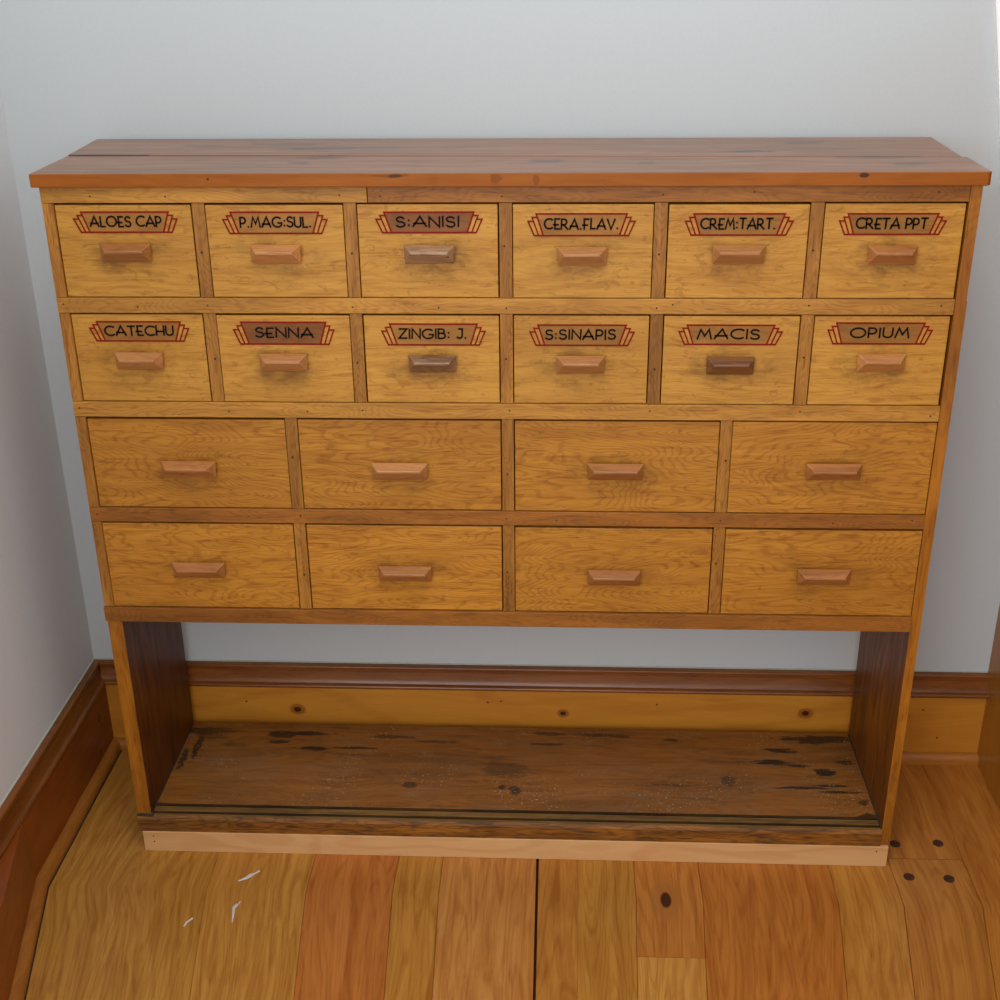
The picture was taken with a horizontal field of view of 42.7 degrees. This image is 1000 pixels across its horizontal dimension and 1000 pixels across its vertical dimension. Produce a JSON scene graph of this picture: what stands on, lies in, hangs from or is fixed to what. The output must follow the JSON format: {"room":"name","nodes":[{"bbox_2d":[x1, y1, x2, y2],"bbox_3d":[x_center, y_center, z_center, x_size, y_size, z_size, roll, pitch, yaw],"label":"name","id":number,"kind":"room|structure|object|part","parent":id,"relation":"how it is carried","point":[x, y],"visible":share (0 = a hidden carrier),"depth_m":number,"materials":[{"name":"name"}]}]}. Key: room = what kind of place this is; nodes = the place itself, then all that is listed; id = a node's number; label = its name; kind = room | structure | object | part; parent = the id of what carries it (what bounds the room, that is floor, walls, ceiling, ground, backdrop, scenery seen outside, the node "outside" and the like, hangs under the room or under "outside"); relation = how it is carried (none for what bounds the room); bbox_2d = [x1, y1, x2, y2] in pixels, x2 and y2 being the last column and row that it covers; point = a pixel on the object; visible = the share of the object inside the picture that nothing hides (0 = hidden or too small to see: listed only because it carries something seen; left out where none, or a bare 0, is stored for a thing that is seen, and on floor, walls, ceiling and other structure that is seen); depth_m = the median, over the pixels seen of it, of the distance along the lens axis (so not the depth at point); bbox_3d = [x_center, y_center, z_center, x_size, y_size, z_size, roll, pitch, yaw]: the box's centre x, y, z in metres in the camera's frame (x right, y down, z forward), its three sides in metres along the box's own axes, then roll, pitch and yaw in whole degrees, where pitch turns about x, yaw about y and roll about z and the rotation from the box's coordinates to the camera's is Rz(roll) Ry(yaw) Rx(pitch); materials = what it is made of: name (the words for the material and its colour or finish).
{"room":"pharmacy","nodes":[
{"label":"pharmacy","id":0,"kind":"room"},
{"bbox_2d":[0,88,93,804],"bbox_3d":[-0.722,-0.408,0.966,0.174,2.520,1.534,-1,24,-2],"label":"wall","id":1,"kind":"structure","parent":0,"point":[46,650],"depth_m":1.83,"materials":[{"name":"paint"}]},
{"bbox_2d":[0,658,121,999],"bbox_3d":[-0.619,0.649,1.438,0.115,0.165,1.528,-1,24,-2],"label":"baseboard","id":2,"kind":"structure","parent":1,"relation":"attached to","point":[48,804],"depth_m":1.86,"materials":[{"name":"brown wood"}]},
{"bbox_3d":[-0.640,0.592,1.414,0.076,0.039,1.525,-1,24,-2],"label":"cap moulding","id":3,"kind":"part","parent":2,"relation":"part of","materials":[{"name":"brown wood"}]},
{"bbox_2d":[0,0,999,670],"bbox_3d":[0.515,-0.731,1.650,2.700,2.520,0.100,1,24,3],"label":"wall","id":4,"kind":"structure","parent":0,"point":[74,74],"depth_m":1.71,"materials":[{"name":"paint"}]},
{"bbox_2d":[95,658,988,765],"bbox_3d":[0.055,0.346,2.091,1.446,0.164,0.026,1,24,3],"label":"baseboard","id":5,"kind":"structure","parent":4,"relation":"attached to","point":[946,711],"depth_m":2.08,"materials":[{"name":"brown wood"}]},
{"bbox_3d":[0.060,0.289,2.067,1.434,0.039,0.021,1,24,3],"label":"cap moulding","id":6,"kind":"part","parent":5,"relation":"part of","materials":[{"name":"brown wood"}]},
{"bbox_3d":[0.066,0.415,2.115,1.424,0.018,0.014,1,24,3],"label":"shoe moulding","id":7,"kind":"part","parent":5,"relation":"part of","materials":[{"name":"brown wood"}]},
{"bbox_2d":[993,0,999,170],"bbox_3d":[0.685,-0.733,1.590,0.275,0.671,0.032,1,24,3],"label":"trim","id":8,"kind":"structure","parent":4,"relation":"attached to","point":[996,3],"depth_m":1.65,"materials":[{"name":"white paint"}]},
{"bbox_2d":[24,750,999,999],"bbox_3d":[0.008,0.829,1.257,2.350,0.031,2.000,1,24,3],"label":"floor","id":9,"kind":"structure","parent":0,"point":[122,920],"depth_m":1.76,"materials":[{"name":"brown wood"}]},
{"bbox_2d":[29,137,991,865],"bbox_3d":[0.011,0.026,1.789,1.119,0.997,0.269,1,24,3],"label":"base cabinet","id":10,"kind":"object","parent":9,"relation":"on","point":[651,383],"visible":1,"depth_m":1.62,"materials":[{"name":"brown wood"}]},
{"bbox_3d":[-0.524,-0.002,1.809,0.020,0.916,0.238,1,24,3],"label":"panel","id":11,"kind":"part","parent":10,"relation":"part of","materials":[{"name":"brown wood"}]},
{"bbox_3d":[-0.449,-0.296,1.532,0.062,0.022,0.022,1,24,3],"label":"handle","id":12,"kind":"part","parent":10,"relation":"part of","materials":[{"name":"brown wood"}]},
{"bbox_3d":[-0.444,-0.340,1.630,0.164,0.112,0.199,1,24,3],"label":"drawer","id":13,"kind":"part","parent":10,"relation":"part of","materials":[{"name":"brown wood"}]},
{"bbox_3d":[-0.448,-0.172,1.588,0.060,0.022,0.022,1,24,3],"label":"handle","id":14,"kind":"part","parent":10,"relation":"part of","materials":[{"name":"brown wood"}]},
{"bbox_3d":[-0.443,-0.218,1.686,0.164,0.113,0.199,1,24,3],"label":"drawer","id":15,"kind":"part","parent":10,"relation":"part of","materials":[{"name":"brown wood"}]},
{"bbox_3d":[-0.401,-0.039,1.645,0.071,0.022,0.022,1,24,3],"label":"handle","id":16,"kind":"part","parent":10,"relation":"part of","materials":[{"name":"brown wood"}]},
{"bbox_3d":[-0.396,-0.087,1.743,0.255,0.123,0.198,1,24,3],"label":"drawer","id":17,"kind":"part","parent":10,"relation":"part of","materials":[{"name":"brown wood"}]},
{"bbox_3d":[-0.402,0.094,1.706,0.071,0.022,0.022,1,24,3],"label":"handle","id":18,"kind":"part","parent":10,"relation":"part of","materials":[{"name":"brown wood"}]},
{"bbox_3d":[-0.395,0.047,1.803,0.254,0.125,0.200,1,24,3],"label":"drawer","id":19,"kind":"part","parent":10,"relation":"part of","materials":[{"name":"brown wood"}]},
{"bbox_3d":[-0.345,-0.407,1.610,0.390,0.019,0.230,1,24,3],"label":"rail","id":20,"kind":"part","parent":10,"relation":"part of","materials":[{"name":"brown wood"}]},
{"bbox_3d":[-0.268,-0.293,1.524,0.061,0.022,0.022,1,24,3],"label":"handle","id":21,"kind":"part","parent":10,"relation":"part of","materials":[{"name":"brown wood"}]},
{"bbox_3d":[-0.263,-0.338,1.622,0.164,0.111,0.199,1,24,3],"label":"drawer","id":22,"kind":"part","parent":10,"relation":"part of","materials":[{"name":"brown wood"}]},
{"bbox_3d":[-0.268,-0.169,1.580,0.060,0.022,0.022,1,24,3],"label":"handle","id":23,"kind":"part","parent":10,"relation":"part of","materials":[{"name":"brown wood"}]},
{"bbox_3d":[-0.261,-0.216,1.677,0.164,0.112,0.200,1,24,3],"label":"drawer","id":24,"kind":"part","parent":10,"relation":"part of","materials":[{"name":"brown wood"}]},
{"bbox_3d":[-0.128,-0.036,1.633,0.073,0.022,0.022,1,24,3],"label":"handle","id":25,"kind":"part","parent":10,"relation":"part of","materials":[{"name":"brown wood"}]},
{"bbox_3d":[-0.123,-0.085,1.730,0.258,0.124,0.198,1,24,3],"label":"drawer","id":26,"kind":"part","parent":10,"relation":"part of","materials":[{"name":"brown wood"}]},
{"bbox_3d":[-0.121,0.050,1.791,0.257,0.125,0.199,1,24,3],"label":"drawer","id":27,"kind":"part","parent":10,"relation":"part of","materials":[{"name":"brown wood"}]},
{"bbox_3d":[-0.126,0.099,1.694,0.072,0.022,0.022,1,24,3],"label":"handle","id":28,"kind":"part","parent":10,"relation":"part of","materials":[{"name":"brown wood"}]},
{"bbox_3d":[-0.081,-0.337,1.614,0.166,0.112,0.198,1,24,3],"label":"drawer","id":29,"kind":"part","parent":10,"relation":"part of","materials":[{"name":"brown wood"}]},
{"bbox_3d":[-0.084,-0.291,1.516,0.061,0.022,0.022,1,24,3],"label":"handle","id":30,"kind":"part","parent":10,"relation":"part of","materials":[{"name":"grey wood"}]},
{"bbox_3d":[-0.079,-0.214,1.670,0.166,0.112,0.199,1,24,3],"label":"drawer","id":31,"kind":"part","parent":10,"relation":"part of","materials":[{"name":"brown wood"}]},
{"bbox_3d":[-0.083,-0.167,1.572,0.060,0.022,0.022,1,24,3],"label":"handle","id":32,"kind":"part","parent":10,"relation":"part of","materials":[{"name":"brown wood"}]},
{"bbox_3d":[0.004,-0.281,1.650,1.086,0.019,0.230,1,24,3],"label":"rail","id":33,"kind":"part","parent":10,"relation":"part of","materials":[{"name":"brown wood"}]},
{"bbox_3d":[0.005,-0.158,1.705,1.086,0.020,0.230,1,24,3],"label":"rail","id":34,"kind":"part","parent":10,"relation":"part of","materials":[{"name":"brown wood"}]},
{"bbox_3d":[0.007,-0.023,1.766,1.087,0.020,0.230,1,24,3],"label":"rail","id":35,"kind":"part","parent":10,"relation":"part of","materials":[{"name":"brown wood"}]},
{"bbox_3d":[0.008,0.114,1.827,1.088,0.022,0.232,1,24,3],"label":"rail","id":36,"kind":"part","parent":10,"relation":"part of","materials":[{"name":"brown wood"}]},
{"bbox_2d":[137,722,881,845],"bbox_3d":[0.012,0.433,1.977,1.086,0.028,0.243,1,24,3],"label":"shelf","id":37,"kind":"object","parent":10,"relation":"attached to","point":[234,782],"depth_m":1.94,"materials":[{"name":"brown wood"}]},
{"bbox_3d":[0.099,-0.165,1.564,0.059,0.022,0.022,1,24,3],"label":"handle","id":38,"kind":"part","parent":10,"relation":"part of","materials":[{"name":"brown wood"}]},
{"bbox_3d":[0.104,-0.213,1.661,0.164,0.112,0.199,1,24,3],"label":"drawer","id":39,"kind":"part","parent":10,"relation":"part of","materials":[{"name":"brown wood"}]},
{"bbox_3d":[0.097,-0.287,1.509,0.060,0.022,0.022,1,24,3],"label":"handle","id":40,"kind":"part","parent":10,"relation":"part of","materials":[{"name":"brown wood"}]},
{"bbox_3d":[0.102,-0.335,1.605,0.165,0.112,0.200,1,24,3],"label":"drawer","id":41,"kind":"part","parent":10,"relation":"part of","materials":[{"name":"brown wood"}]},
{"bbox_3d":[0.153,0.053,1.779,0.257,0.124,0.199,1,24,3],"label":"drawer","id":42,"kind":"part","parent":10,"relation":"part of","materials":[{"name":"brown wood"}]},
{"bbox_3d":[0.150,0.103,1.683,0.070,0.022,0.022,1,24,3],"label":"handle","id":43,"kind":"part","parent":10,"relation":"part of","materials":[{"name":"brown wood"}]},
{"bbox_3d":[0.146,-0.035,1.621,0.072,0.022,0.022,1,24,3],"label":"handle","id":44,"kind":"part","parent":10,"relation":"part of","materials":[{"name":"brown wood"}]},
{"bbox_3d":[0.152,-0.083,1.717,0.256,0.124,0.199,1,24,3],"label":"drawer","id":45,"kind":"part","parent":10,"relation":"part of","materials":[{"name":"brown wood"}]},
{"bbox_3d":[0.197,-0.402,1.586,0.695,0.019,0.230,1,24,3],"label":"rail","id":46,"kind":"part","parent":10,"relation":"part of","materials":[{"name":"brown wood"}]},
{"bbox_3d":[0.285,-0.211,1.653,0.163,0.112,0.199,1,24,3],"label":"drawer","id":47,"kind":"part","parent":10,"relation":"part of","materials":[{"name":"brown wood"}]},
{"bbox_3d":[0.281,-0.163,1.556,0.059,0.022,0.022,1,24,3],"label":"handle","id":48,"kind":"part","parent":10,"relation":"part of","materials":[{"name":"brown wood"}]},
{"bbox_3d":[0.283,-0.333,1.597,0.163,0.111,0.200,1,24,3],"label":"drawer","id":49,"kind":"part","parent":10,"relation":"part of","materials":[{"name":"brown wood"}]},
{"bbox_3d":[0.280,-0.288,1.500,0.062,0.022,0.022,1,24,3],"label":"handle","id":50,"kind":"part","parent":10,"relation":"part of","materials":[{"name":"brown wood"}]},
{"bbox_3d":[0.423,0.055,1.766,0.251,0.125,0.200,1,24,3],"label":"drawer","id":51,"kind":"part","parent":10,"relation":"part of","materials":[{"name":"brown wood"}]},
{"bbox_3d":[0.423,0.101,1.669,0.069,0.022,0.022,1,24,3],"label":"handle","id":52,"kind":"part","parent":10,"relation":"part of","materials":[{"name":"brown wood"}]},
{"bbox_3d":[0.422,-0.081,1.705,0.251,0.125,0.199,1,24,3],"label":"drawer","id":53,"kind":"part","parent":10,"relation":"part of","materials":[{"name":"brown wood"}]},
{"bbox_3d":[0.420,-0.034,1.607,0.069,0.022,0.022,1,24,3],"label":"handle","id":54,"kind":"part","parent":10,"relation":"part of","materials":[{"name":"brown wood"}]},
{"bbox_3d":[0.464,-0.210,1.645,0.160,0.113,0.198,1,24,3],"label":"drawer","id":55,"kind":"part","parent":10,"relation":"part of","materials":[{"name":"brown wood"}]},
{"bbox_3d":[0.461,-0.165,1.546,0.058,0.022,0.022,1,24,3],"label":"handle","id":56,"kind":"part","parent":10,"relation":"part of","materials":[{"name":"brown wood"}]},
{"bbox_3d":[0.463,-0.332,1.590,0.160,0.112,0.199,1,24,3],"label":"drawer","id":57,"kind":"part","parent":10,"relation":"part of","materials":[{"name":"brown wood"}]},
{"bbox_3d":[0.458,-0.286,1.492,0.058,0.022,0.022,1,24,3],"label":"handle","id":58,"kind":"part","parent":10,"relation":"part of","materials":[{"name":"brown wood"}]},
{"bbox_3d":[0.557,0.020,1.765,0.014,0.943,0.239,1,24,3],"label":"panel","id":59,"kind":"part","parent":10,"relation":"part of","materials":[{"name":"brown wood"}]},
{"bbox_2d":[977,605,999,808],"bbox_3d":[0.948,0.064,1.372,0.397,1.250,1.022,1,24,3],"label":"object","id":60,"kind":"structure","parent":0,"point":[988,751],"depth_m":2.01,"materials":[{"name":"brown wood"}]}
]}

